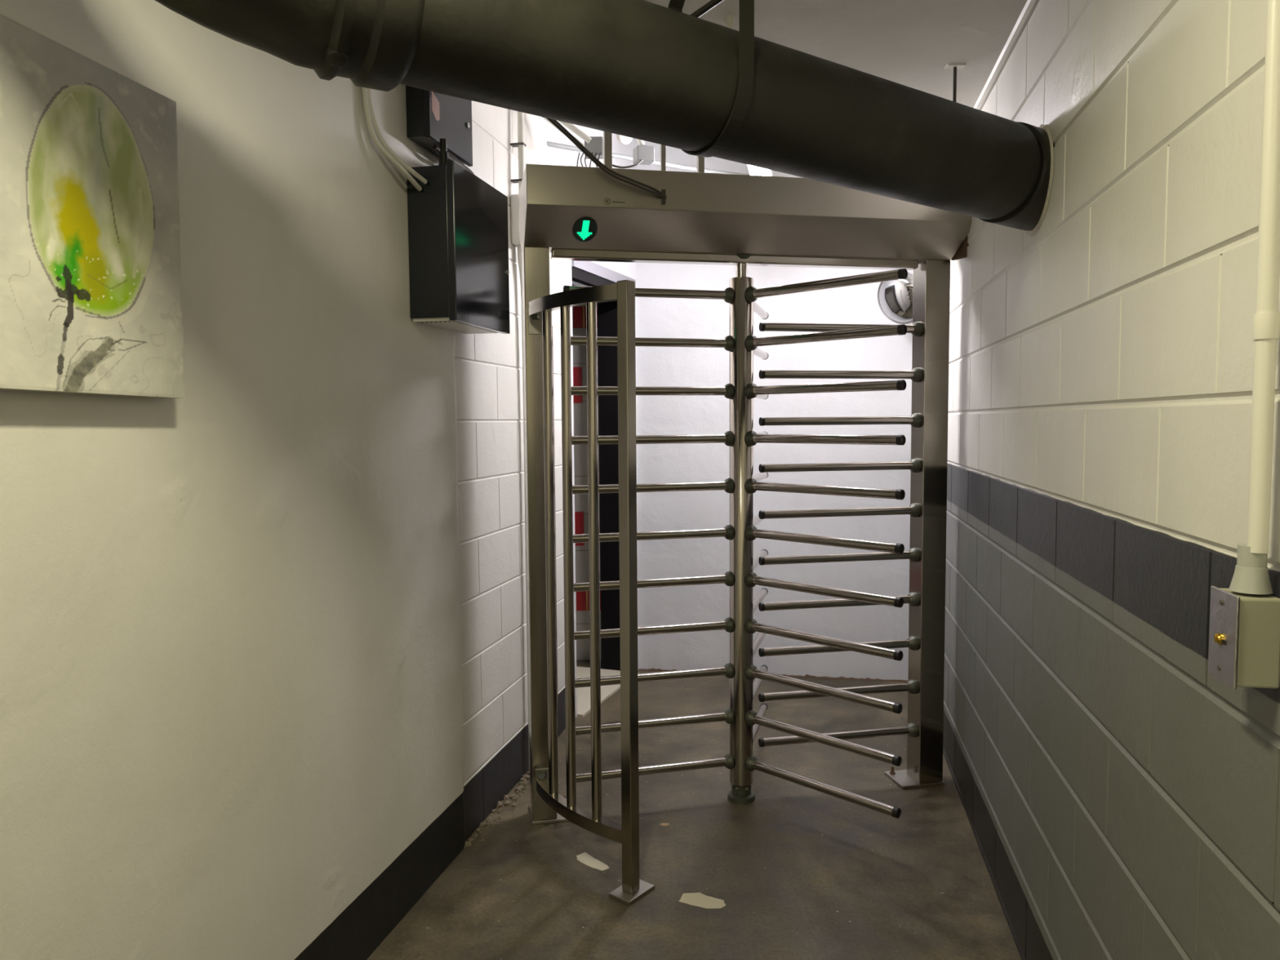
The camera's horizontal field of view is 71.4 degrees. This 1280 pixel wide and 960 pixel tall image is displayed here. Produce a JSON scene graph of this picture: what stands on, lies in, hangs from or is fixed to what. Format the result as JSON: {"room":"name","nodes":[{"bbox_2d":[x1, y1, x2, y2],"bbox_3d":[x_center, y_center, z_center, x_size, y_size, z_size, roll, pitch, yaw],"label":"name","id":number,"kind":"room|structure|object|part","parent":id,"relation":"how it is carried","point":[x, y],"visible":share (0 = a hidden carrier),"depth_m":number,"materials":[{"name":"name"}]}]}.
{"room":"turnstile entrance corridor","nodes":[
{"label":"turnstile entrance corridor","id":0,"kind":"room"},
{"bbox_2d":[0,0,568,959],"bbox_3d":[-1.210,-0.094,0.502,0.160,2.980,7.596,0,4,12],"label":"wall","id":1,"kind":"structure","parent":0,"point":[231,700],"depth_m":1.94,"materials":[{"name":"white paint"}]},
{"bbox_2d":[0,13,184,398],"bbox_3d":[-0.914,-0.399,1.325,0.038,0.539,0.606,0,4,12],"label":"painting","id":2,"kind":"object","parent":1,"relation":"attached to","point":[91,292],"visible":1,"depth_m":1.40,"materials":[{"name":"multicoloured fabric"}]},
{"bbox_2d":[361,87,426,191],"bbox_3d":[-0.666,-1.013,2.403,0.032,0.400,0.261,1,4,21],"label":"cable","id":3,"kind":"object","parent":1,"relation":"attached to","point":[371,119],"visible":0.66,"depth_m":2.36,"materials":[{"name":"white paint"}]},
{"bbox_2d":[405,85,472,166],"bbox_3d":[-0.597,-1.099,2.675,0.082,0.232,0.308,0,4,12],"label":"control box","id":4,"kind":"object","parent":1,"relation":"attached to","point":[432,117],"visible":0.72,"depth_m":2.60,"materials":[{"name":"black metal"}]},
{"bbox_3d":[-0.587,-1.073,2.559,0.001,0.075,0.050,0,4,12],"label":"label plate","id":5,"kind":"part","parent":4,"relation":"part of","materials":[{"name":"brown"}]},
{"bbox_3d":[-0.571,-1.099,2.670,0.016,0.232,0.308,0,4,12],"label":"door","id":6,"kind":"part","parent":4,"relation":"part of","materials":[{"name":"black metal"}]},
{"bbox_2d":[406,160,510,333],"bbox_3d":[-0.547,-0.692,2.743,0.155,0.446,0.425,0,4,12],"label":"control box","id":7,"kind":"object","parent":1,"relation":"attached to","point":[459,272],"visible":0.99,"depth_m":2.57,"materials":[{"name":"black metal"}]},
{"bbox_2d":[438,138,448,164],"bbox_3d":[-0.564,-0.936,2.558,0.028,0.081,0.028,0,4,0],"label":"cable gland","id":8,"kind":"object","parent":7,"relation":"on","point":[442,153],"visible":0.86,"depth_m":2.55,"materials":[{"name":"black paint"}]},
{"bbox_2d":[432,144,474,173],"bbox_3d":[-0.566,-0.954,2.740,0.020,0.078,0.258,1,4,17],"label":"cable","id":9,"kind":"object","parent":7,"relation":"attached to","point":[435,147],"visible":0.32,"depth_m":2.69,"materials":[{"name":"grey plastic"}]},
{"bbox_3d":[-0.562,-0.475,2.758,0.113,0.009,0.380,0,4,12],"label":"plate","id":10,"kind":"part","parent":7,"relation":"part of","materials":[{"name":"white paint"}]},
{"bbox_3d":[-0.488,-0.692,2.730,0.023,0.446,0.425,0,4,12],"label":"door","id":11,"kind":"part","parent":7,"relation":"part of","materials":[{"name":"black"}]},
{"bbox_2d":[510,111,526,192],"bbox_3d":[-0.464,-1.426,3.381,0.054,0.690,0.034,0,4,12],"label":"pipe","id":12,"kind":"object","parent":1,"relation":"attached to","point":[521,144],"depth_m":3.38,"materials":[{"name":"white paint"}]},
{"bbox_2d":[510,194,529,769],"bbox_3d":[-0.446,0.042,3.497,0.062,2.265,0.092,0,4,12],"label":"pipe","id":13,"kind":"object","parent":1,"relation":"attached to","point":[515,240],"visible":0.3,"depth_m":3.46,"materials":[{"name":"white paint"}]},
{"bbox_2d":[551,325,558,701],"bbox_3d":[-0.375,0.155,3.852,0.020,1.630,0.020,0,4,0],"label":"thin riser","id":14,"kind":"object","parent":1,"relation":"attached to","point":[552,326],"visible":0.24,"depth_m":3.84,"materials":[{"name":"white paint"}]},
{"bbox_2d":[542,116,584,145],"bbox_3d":[-0.320,-1.413,3.585,0.191,0.149,0.018,-1,4,-6],"label":"ceiling pipe","id":15,"kind":"object","parent":1,"relation":"attached to","point":[545,118],"visible":0.16,"depth_m":3.58,"materials":[{"name":"white paint"}]},
{"bbox_2d":[576,136,603,167],"bbox_3d":[-0.199,-1.316,3.620,0.118,0.145,0.083,0,4,0],"label":"junction box","id":16,"kind":"object","parent":15,"relation":"attached to","point":[595,146],"visible":0.55,"depth_m":3.60,"materials":[{"name":"grey plastic"}]},
{"bbox_2d":[558,120,591,143],"bbox_3d":[-0.285,-1.417,3.555,0.187,0.134,0.024,-1,4,-13],"label":"ceiling pipe","id":17,"kind":"object","parent":16,"relation":"attached to","point":[571,126],"visible":0.59,"depth_m":3.56,"materials":[{"name":"white paint"}]},
{"bbox_2d":[612,138,654,168],"bbox_3d":[-0.045,-1.351,3.613,0.208,0.191,0.072,-2,4,-24],"label":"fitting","id":18,"kind":"object","parent":16,"relation":"attached to","point":[642,154],"visible":0.66,"depth_m":3.61,"materials":[{"name":"grey plastic"}]},
{"bbox_2d":[616,133,632,144],"bbox_3d":[-0.067,-1.373,3.557,0.068,0.070,0.062,-4,5,-40],"label":"spot lamp","id":19,"kind":"object","parent":18,"relation":"attached to","point":[623,140],"visible":0.44,"depth_m":3.55,"materials":[{"name":"white paint"}]},
{"bbox_3d":[-0.015,-1.401,3.616,0.071,0.092,0.024,0,4,0],"label":"arm","id":20,"kind":"part","parent":18,"relation":"part of","materials":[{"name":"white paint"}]},
{"bbox_2d":[566,124,638,717],"bbox_3d":[-0.228,-0.371,4.612,0.120,2.980,0.884,1,4,20],"label":"doorway","id":21,"kind":"structure","parent":1,"relation":"in","point":[627,268],"depth_m":4.40,"materials":[{"name":"white paint"}]},
{"bbox_2d":[571,260,635,717],"bbox_3d":[-0.493,0.013,4.734,0.750,2.200,0.819,1,4,20],"label":"wall","id":22,"kind":"structure","parent":21,"relation":"attached to","point":[584,273],"depth_m":4.98,"materials":[{"name":"grey"}]},
{"bbox_3d":[-0.259,0.045,4.649,0.200,2.145,0.819,1,4,20],"label":"frame","id":23,"kind":"part","parent":22,"relation":"part of","materials":[{"name":"black"}]},
{"bbox_3d":[-0.493,1.107,4.782,0.750,0.012,0.769,1,4,20],"label":"sill","id":24,"kind":"part","parent":22,"relation":"part of","materials":[{"name":"beige"}]},
{"bbox_3d":[-0.227,-1.052,4.562,0.130,0.055,0.819,1,4,20],"label":"casing","id":25,"kind":"part","parent":22,"relation":"part of","materials":[{"name":"grey paint"}]},
{"bbox_2d":[546,141,749,174],"bbox_3d":[-0.172,-1.452,3.958,1.777,0.040,0.065,-3,4,-32],"label":"ceiling pipe","id":26,"kind":"object","parent":1,"relation":"attached to","point":[557,145],"visible":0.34,"depth_m":4.13,"materials":[{"name":"grey plastic"}]},
{"bbox_2d":[572,302,601,660],"bbox_3d":[-0.502,-0.223,5.284,1.200,2.600,0.106,0,4,0],"label":"door","id":27,"kind":"structure","parent":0,"point":[579,313],"depth_m":5.25,"materials":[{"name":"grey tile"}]},
{"bbox_2d":[366,660,1021,959],"bbox_3d":[0.610,1.351,1.793,6.000,0.100,10.200,0,4,0],"label":"floor","id":28,"kind":"structure","parent":0,"point":[799,872],"depth_m":2.85,"materials":[{"name":"concrete"}]},
{"bbox_2d":[464,773,529,848],"bbox_3d":[-0.500,1.208,3.271,0.086,0.029,0.622,0,4,13],"label":"crumbs","id":29,"kind":"object","parent":28,"relation":"on","point":[523,782],"visible":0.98,"depth_m":3.30,"materials":[{"name":"brown"}]},
{"bbox_2d":[576,852,608,871],"bbox_3d":[-0.156,1.234,2.877,0.050,0.001,0.135,-4,5,-41],"label":"paper scrap","id":30,"kind":"object","parent":28,"relation":"on","point":[584,858],"visible":1,"depth_m":2.88,"materials":[{"name":"beige paper"}]},
{"bbox_2d":[659,822,669,826],"bbox_3d":[0.086,1.215,3.143,0.034,0.001,0.023,0,4,0],"label":"paper scrap","id":31,"kind":"object","parent":28,"relation":"on","point":[662,824],"visible":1,"depth_m":3.15,"materials":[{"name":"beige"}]},
{"bbox_2d":[679,892,725,908],"bbox_3d":[0.189,1.247,2.643,0.140,0.001,0.076,1,4,24],"label":"paper scrap","id":32,"kind":"object","parent":28,"relation":"on","point":[698,899],"visible":1,"depth_m":2.64,"materials":[{"name":"beige paper"}]},
{"bbox_2d":[517,131,971,905],"bbox_3d":[0.424,-0.258,3.191,1.640,2.930,1.097,-3,4,-31],"label":"turnstile","id":33,"kind":"object","parent":28,"relation":"on","point":[565,212],"visible":1,"depth_m":3.12,"materials":[{"name":"silver metal"}]},
{"bbox_3d":[-0.354,-0.543,3.043,0.055,0.090,0.004,-1,4,-11],"label":"bracket plate","id":34,"kind":"part","parent":33,"relation":"part of","materials":[{"name":"silver metal"}]},
{"bbox_3d":[-0.354,0.203,3.144,0.087,2.003,0.100,-1,4,-11],"label":"post","id":35,"kind":"part","parent":33,"relation":"part of","materials":[{"name":"silver metal"}]},
{"bbox_3d":[-0.342,1.063,3.148,0.055,0.090,0.004,-1,4,-11],"label":"bracket plate","id":36,"kind":"part","parent":33,"relation":"part of","materials":[{"name":"silver metal"}]},
{"bbox_3d":[-0.323,1.207,3.235,0.150,0.012,0.150,-1,4,-11],"label":"plate","id":37,"kind":"part","parent":33,"relation":"part of","materials":[{"name":"silver metal"}]},
{"bbox_3d":[-0.214,-0.559,2.773,0.075,0.044,0.518,-3,5,-39],"label":"guard rail","id":38,"kind":"part","parent":33,"relation":"part of","materials":[{"name":"silver metal"}]},
{"bbox_3d":[-0.202,1.069,2.880,0.075,0.040,0.518,-3,5,-39],"label":"guard rail","id":39,"kind":"part","parent":33,"relation":"part of","materials":[{"name":"silver metal"}]},
{"bbox_2d":[546,118,666,204],"bbox_3d":[-0.118,-1.051,2.878,0.420,0.292,0.052,-1,4,-9],"label":"cable","id":40,"kind":"object","parent":33,"relation":"attached to","point":[663,193],"visible":0.87,"depth_m":2.86,"materials":[{"name":"grey plastic"}]},
{"bbox_2d":[604,198,625,204],"bbox_3d":[-0.083,-0.909,2.912,0.068,0.021,0.001,-1,4,-12],"label":"print","id":41,"kind":"object","parent":33,"relation":"on","point":[606,201],"depth_m":2.91,"materials":[{"name":"black"}]},
{"bbox_3d":[-0.034,0.331,2.626,0.039,1.812,0.039,3,5,39],"label":"guard post","id":42,"kind":"part","parent":33,"relation":"part of","materials":[{"name":"silver metal"}]},
{"bbox_3d":[-0.024,1.241,2.690,0.080,0.012,0.122,3,5,39],"label":"plate","id":43,"kind":"part","parent":33,"relation":"part of","materials":[{"name":"silver metal"}]},
{"bbox_3d":[0.033,-0.661,3.148,0.612,0.057,0.057,-1,4,-15],"label":"rotor arm","id":44,"kind":"part","parent":33,"relation":"part of","materials":[{"name":"silver metal"}]},
{"bbox_3d":[0.035,-0.489,3.160,0.612,0.057,0.057,-1,4,-15],"label":"rotor arm","id":45,"kind":"part","parent":33,"relation":"part of","materials":[{"name":"silver metal"}]},
{"bbox_3d":[0.036,-0.317,3.171,0.612,0.057,0.057,-1,4,-15],"label":"rotor arm","id":46,"kind":"part","parent":33,"relation":"part of","materials":[{"name":"silver metal"}]},
{"bbox_3d":[0.037,-0.145,3.182,0.612,0.057,0.057,-1,4,-15],"label":"rotor arm","id":47,"kind":"part","parent":33,"relation":"part of","materials":[{"name":"silver metal"}]},
{"bbox_3d":[0.038,0.028,3.194,0.612,0.057,0.057,-1,4,-15],"label":"rotor arm","id":48,"kind":"part","parent":33,"relation":"part of","materials":[{"name":"silver metal"}]},
{"bbox_3d":[0.040,0.200,3.205,0.612,0.057,0.057,-1,4,-15],"label":"rotor arm","id":49,"kind":"part","parent":33,"relation":"part of","materials":[{"name":"silver metal"}]},
{"bbox_3d":[0.041,0.372,3.216,0.612,0.057,0.057,-1,4,-15],"label":"rotor arm","id":50,"kind":"part","parent":33,"relation":"part of","materials":[{"name":"silver metal"}]},
{"bbox_3d":[0.042,0.544,3.228,0.612,0.057,0.057,-1,4,-15],"label":"rotor arm","id":51,"kind":"part","parent":33,"relation":"part of","materials":[{"name":"silver metal"}]},
{"bbox_3d":[0.043,0.716,3.239,0.612,0.057,0.057,-1,4,-15],"label":"rotor arm","id":52,"kind":"part","parent":33,"relation":"part of","materials":[{"name":"silver metal"}]},
{"bbox_3d":[0.045,0.888,3.250,0.612,0.057,0.057,-1,4,-15],"label":"rotor arm","id":53,"kind":"part","parent":33,"relation":"part of","materials":[{"name":"silver metal"}]},
{"bbox_3d":[0.046,1.061,3.262,0.612,0.057,0.057,-1,4,-15],"label":"rotor arm","id":54,"kind":"part","parent":33,"relation":"part of","materials":[{"name":"silver metal"}]},
{"bbox_3d":[0.466,0.169,3.625,0.057,0.057,0.612,1,4,15],"label":"rotor arm","id":55,"kind":"part","parent":33,"relation":"part of","materials":[{"name":"silver metal"}]},
{"bbox_3d":[0.470,0.686,3.659,0.057,0.057,0.612,1,4,15],"label":"rotor arm","id":56,"kind":"part","parent":33,"relation":"part of","materials":[{"name":"silver metal"}]},
{"bbox_3d":[0.471,0.858,3.670,0.057,0.057,0.612,1,4,15],"label":"rotor arm","id":57,"kind":"part","parent":33,"relation":"part of","materials":[{"name":"silver metal"}]},
{"bbox_3d":[0.473,1.030,3.681,0.057,0.057,0.612,1,4,15],"label":"rotor arm","id":58,"kind":"part","parent":33,"relation":"part of","materials":[{"name":"silver metal"}]},
{"bbox_3d":[0.461,-0.520,3.579,0.057,0.057,0.612,1,4,15],"label":"rotor arm","id":59,"kind":"part","parent":33,"relation":"part of","materials":[{"name":"silver metal"}]},
{"bbox_3d":[0.465,-0.003,3.613,0.057,0.057,0.612,1,4,15],"label":"rotor arm","id":60,"kind":"part","parent":33,"relation":"part of","materials":[{"name":"silver metal"}]},
{"bbox_3d":[0.468,0.341,3.636,0.057,0.057,0.612,1,4,15],"label":"rotor arm","id":61,"kind":"part","parent":33,"relation":"part of","materials":[{"name":"silver metal"}]},
{"bbox_3d":[0.469,0.513,3.647,0.057,0.057,0.612,1,4,15],"label":"rotor arm","id":62,"kind":"part","parent":33,"relation":"part of","materials":[{"name":"silver metal"}]},
{"bbox_3d":[0.460,-0.692,3.568,0.057,0.057,0.612,1,4,15],"label":"rotor arm","id":63,"kind":"part","parent":33,"relation":"part of","materials":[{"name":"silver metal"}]},
{"bbox_3d":[0.463,-0.347,3.591,0.057,0.057,0.612,1,4,15],"label":"rotor arm","id":64,"kind":"part","parent":33,"relation":"part of","materials":[{"name":"silver metal"}]},
{"bbox_3d":[0.464,-0.175,3.602,0.057,0.057,0.612,1,4,15],"label":"rotor arm","id":65,"kind":"part","parent":33,"relation":"part of","materials":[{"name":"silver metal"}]},
{"bbox_3d":[0.624,1.067,3.102,0.057,0.057,0.612,-4,5,-44],"label":"rotor arm","id":66,"kind":"part","parent":33,"relation":"part of","materials":[{"name":"silver metal"}]},
{"bbox_3d":[0.622,0.895,3.091,0.057,0.057,0.612,-4,5,-44],"label":"rotor arm","id":67,"kind":"part","parent":33,"relation":"part of","materials":[{"name":"silver metal"}]},
{"bbox_3d":[0.615,0.550,3.073,0.460,0.057,0.466,0,4,0],"label":"rotor arm","id":68,"kind":"part","parent":33,"relation":"part of","materials":[{"name":"silver metal"}]},
{"bbox_3d":[0.616,0.722,3.084,0.460,0.057,0.466,0,4,0],"label":"rotor arm","id":69,"kind":"part","parent":33,"relation":"part of","materials":[{"name":"silver metal"}]},
{"bbox_3d":[0.619,0.378,3.057,0.057,0.057,0.612,-4,5,-44],"label":"rotor arm","id":70,"kind":"part","parent":33,"relation":"part of","materials":[{"name":"silver metal"}]},
{"bbox_3d":[0.617,0.206,3.046,0.057,0.057,0.612,-4,5,-44],"label":"rotor arm","id":71,"kind":"part","parent":33,"relation":"part of","materials":[{"name":"silver metal"}]},
{"bbox_3d":[0.616,0.034,3.034,0.057,0.057,0.612,-4,5,-44],"label":"rotor arm","id":72,"kind":"part","parent":33,"relation":"part of","materials":[{"name":"silver metal"}]},
{"bbox_3d":[0.614,-0.311,3.012,0.057,0.057,0.612,-4,5,-44],"label":"rotor arm","id":73,"kind":"part","parent":33,"relation":"part of","materials":[{"name":"silver metal"}]},
{"bbox_3d":[0.610,-0.139,3.028,0.460,0.057,0.466,0,4,0],"label":"rotor arm","id":74,"kind":"part","parent":33,"relation":"part of","materials":[{"name":"silver metal"}]},
{"bbox_3d":[0.612,-0.483,3.001,0.057,0.057,0.612,-4,5,-44],"label":"rotor arm","id":75,"kind":"part","parent":33,"relation":"part of","materials":[{"name":"silver metal"}]},
{"bbox_3d":[0.611,-0.655,2.989,0.057,0.057,0.612,-4,5,-44],"label":"rotor arm","id":76,"kind":"part","parent":33,"relation":"part of","materials":[{"name":"silver metal"}]},
{"bbox_3d":[1.083,1.178,3.520,0.180,0.012,0.150,-1,4,-11],"label":"plate","id":77,"kind":"part","parent":33,"relation":"part of","materials":[{"name":"silver metal"}]},
{"bbox_3d":[1.112,0.173,3.441,0.100,2.003,0.100,-1,4,-11],"label":"post","id":78,"kind":"part","parent":33,"relation":"part of","materials":[{"name":"silver metal"}]},
{"bbox_2d":[635,138,913,679],"bbox_3d":[0.785,-0.399,4.917,1.650,2.980,0.120,0,4,10],"label":"wall","id":79,"kind":"structure","parent":0,"point":[655,317],"depth_m":4.89,"materials":[{"name":"white paint"}]},
{"bbox_2d":[638,668,907,682],"bbox_3d":[0.754,1.082,4.957,1.550,0.019,0.004,0,4,10],"label":"trim","id":80,"kind":"structure","parent":79,"relation":"attached to","point":[649,669],"depth_m":4.91,"materials":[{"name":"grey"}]},
{"bbox_2d":[644,0,1026,107],"bbox_3d":[-0.485,-1.123,-0.091,2.660,0.140,7.129,0,4,10],"label":"ceiling","id":81,"kind":"structure","parent":0,"point":[910,43],"depth_m":2.44,"materials":[{"name":"paint"}]},
{"bbox_2d":[668,0,754,157],"bbox_3d":[0.133,-0.901,1.700,0.031,0.545,0.254,-3,4,-31],"label":"hanger","id":82,"kind":"object","parent":81,"relation":"hanging from","point":[746,7],"visible":0.63,"depth_m":1.62,"materials":[{"name":"black paint"}]},
{"bbox_2d":[155,0,1053,236],"bbox_3d":[0.012,-0.930,1.624,2.516,0.720,0.269,-3,4,-31],"label":"drain pipe","id":83,"kind":"object","parent":82,"relation":"hanging from","point":[640,69],"visible":0.96,"depth_m":1.56,"materials":[{"name":"black paint"}]},
{"bbox_2d":[724,14,734,29],"bbox_3d":[0.236,-1.173,2.348,0.028,0.090,0.028,0,4,0],"label":"anchor","id":84,"kind":"object","parent":81,"relation":"attached to","point":[729,20],"visible":0.56,"depth_m":2.34,"materials":[{"name":"white paint"}]},
{"bbox_2d":[944,62,965,102],"bbox_3d":[0.947,-1.080,2.685,0.054,0.330,0.030,0,4,0],"label":"hanging rod","id":85,"kind":"object","parent":81,"relation":"hanging from","point":[954,66],"visible":0.54,"depth_m":2.67,"materials":[{"name":"grey metal"}]},
{"bbox_3d":[0.947,-1.080,2.685,0.010,0.330,0.010,0,4,0],"label":"rod","id":86,"kind":"part","parent":85,"relation":"part of","materials":[{"name":"grey metal"}]},
{"bbox_2d":[942,0,1279,959],"bbox_3d":[0.770,-0.130,0.823,0.120,2.980,8.244,0,4,11],"label":"wall","id":87,"kind":"structure","parent":0,"point":[1120,799],"depth_m":1.62,"materials":[{"name":"white brick"}]},
{"bbox_2d":[877,271,913,324],"bbox_3d":[1.291,-0.901,4.403,0.188,0.256,0.212,0,4,0],"label":"convex mirror","id":88,"kind":"object","parent":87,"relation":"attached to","point":[895,297],"visible":0.76,"depth_m":4.39,"materials":[{"name":"grey mirror"}]},
{"bbox_2d":[951,235,968,260],"bbox_3d":[1.192,-0.903,3.307,0.024,0.166,0.100,-1,4,-12],"label":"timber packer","id":89,"kind":"object","parent":87,"relation":"attached to","point":[962,253],"visible":0.34,"depth_m":3.29,"materials":[{"name":"brown wood"}]},
{"bbox_2d":[973,0,1039,110],"bbox_3d":[0.781,-1.140,1.185,0.028,0.028,3.840,0,4,11],"label":"trim","id":90,"kind":"structure","parent":87,"relation":"attached to","point":[1029,6],"depth_m":2.53,"materials":[{"name":"white paint"}]},
{"bbox_2d":[1208,585,1279,689],"bbox_3d":[0.729,0.190,1.079,0.057,0.111,0.073,0,4,11],"label":"switch box","id":91,"kind":"object","parent":87,"relation":"attached to","point":[1244,651],"visible":0.98,"depth_m":1.05,"materials":[{"name":"beige paint"}]},
{"bbox_2d":[1213,632,1222,644],"bbox_3d":[0.705,0.194,1.088,0.007,0.015,0.015,0,4,11],"label":"switch","id":92,"kind":"object","parent":91,"relation":"attached to","point":[1218,637],"depth_m":1.09,"materials":[{"name":"gold metal"}]},
{"bbox_3d":[0.709,0.190,1.083,0.004,0.111,0.073,0,4,11],"label":"plate","id":93,"kind":"part","parent":91,"relation":"part of","materials":[{"name":"grey metal"}]},
{"bbox_2d":[1228,0,1279,594],"bbox_3d":[0.727,-0.490,1.026,0.044,1.248,0.044,0,4,0],"label":"conduit","id":94,"kind":"object","parent":87,"relation":"attached to","point":[1251,575],"visible":1,"depth_m":1.03,"materials":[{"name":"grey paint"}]},
{"bbox_3d":[-0.064,-1.899,4.353,3.700,0.100,3.464,0,4,0],"label":"ceiling","id":95,"kind":"structure","parent":0,"visible":0},
{"bbox_2d":[746,164,773,176],"bbox_3d":[0.520,-1.529,3.798,0.090,0.575,0.622,0,4,11],"label":"lamp","id":96,"kind":"object","parent":95,"relation":"hanging from","point":[753,171],"visible":0.07,"depth_m":3.62,"materials":[{"name":"white paint"}]}
]}

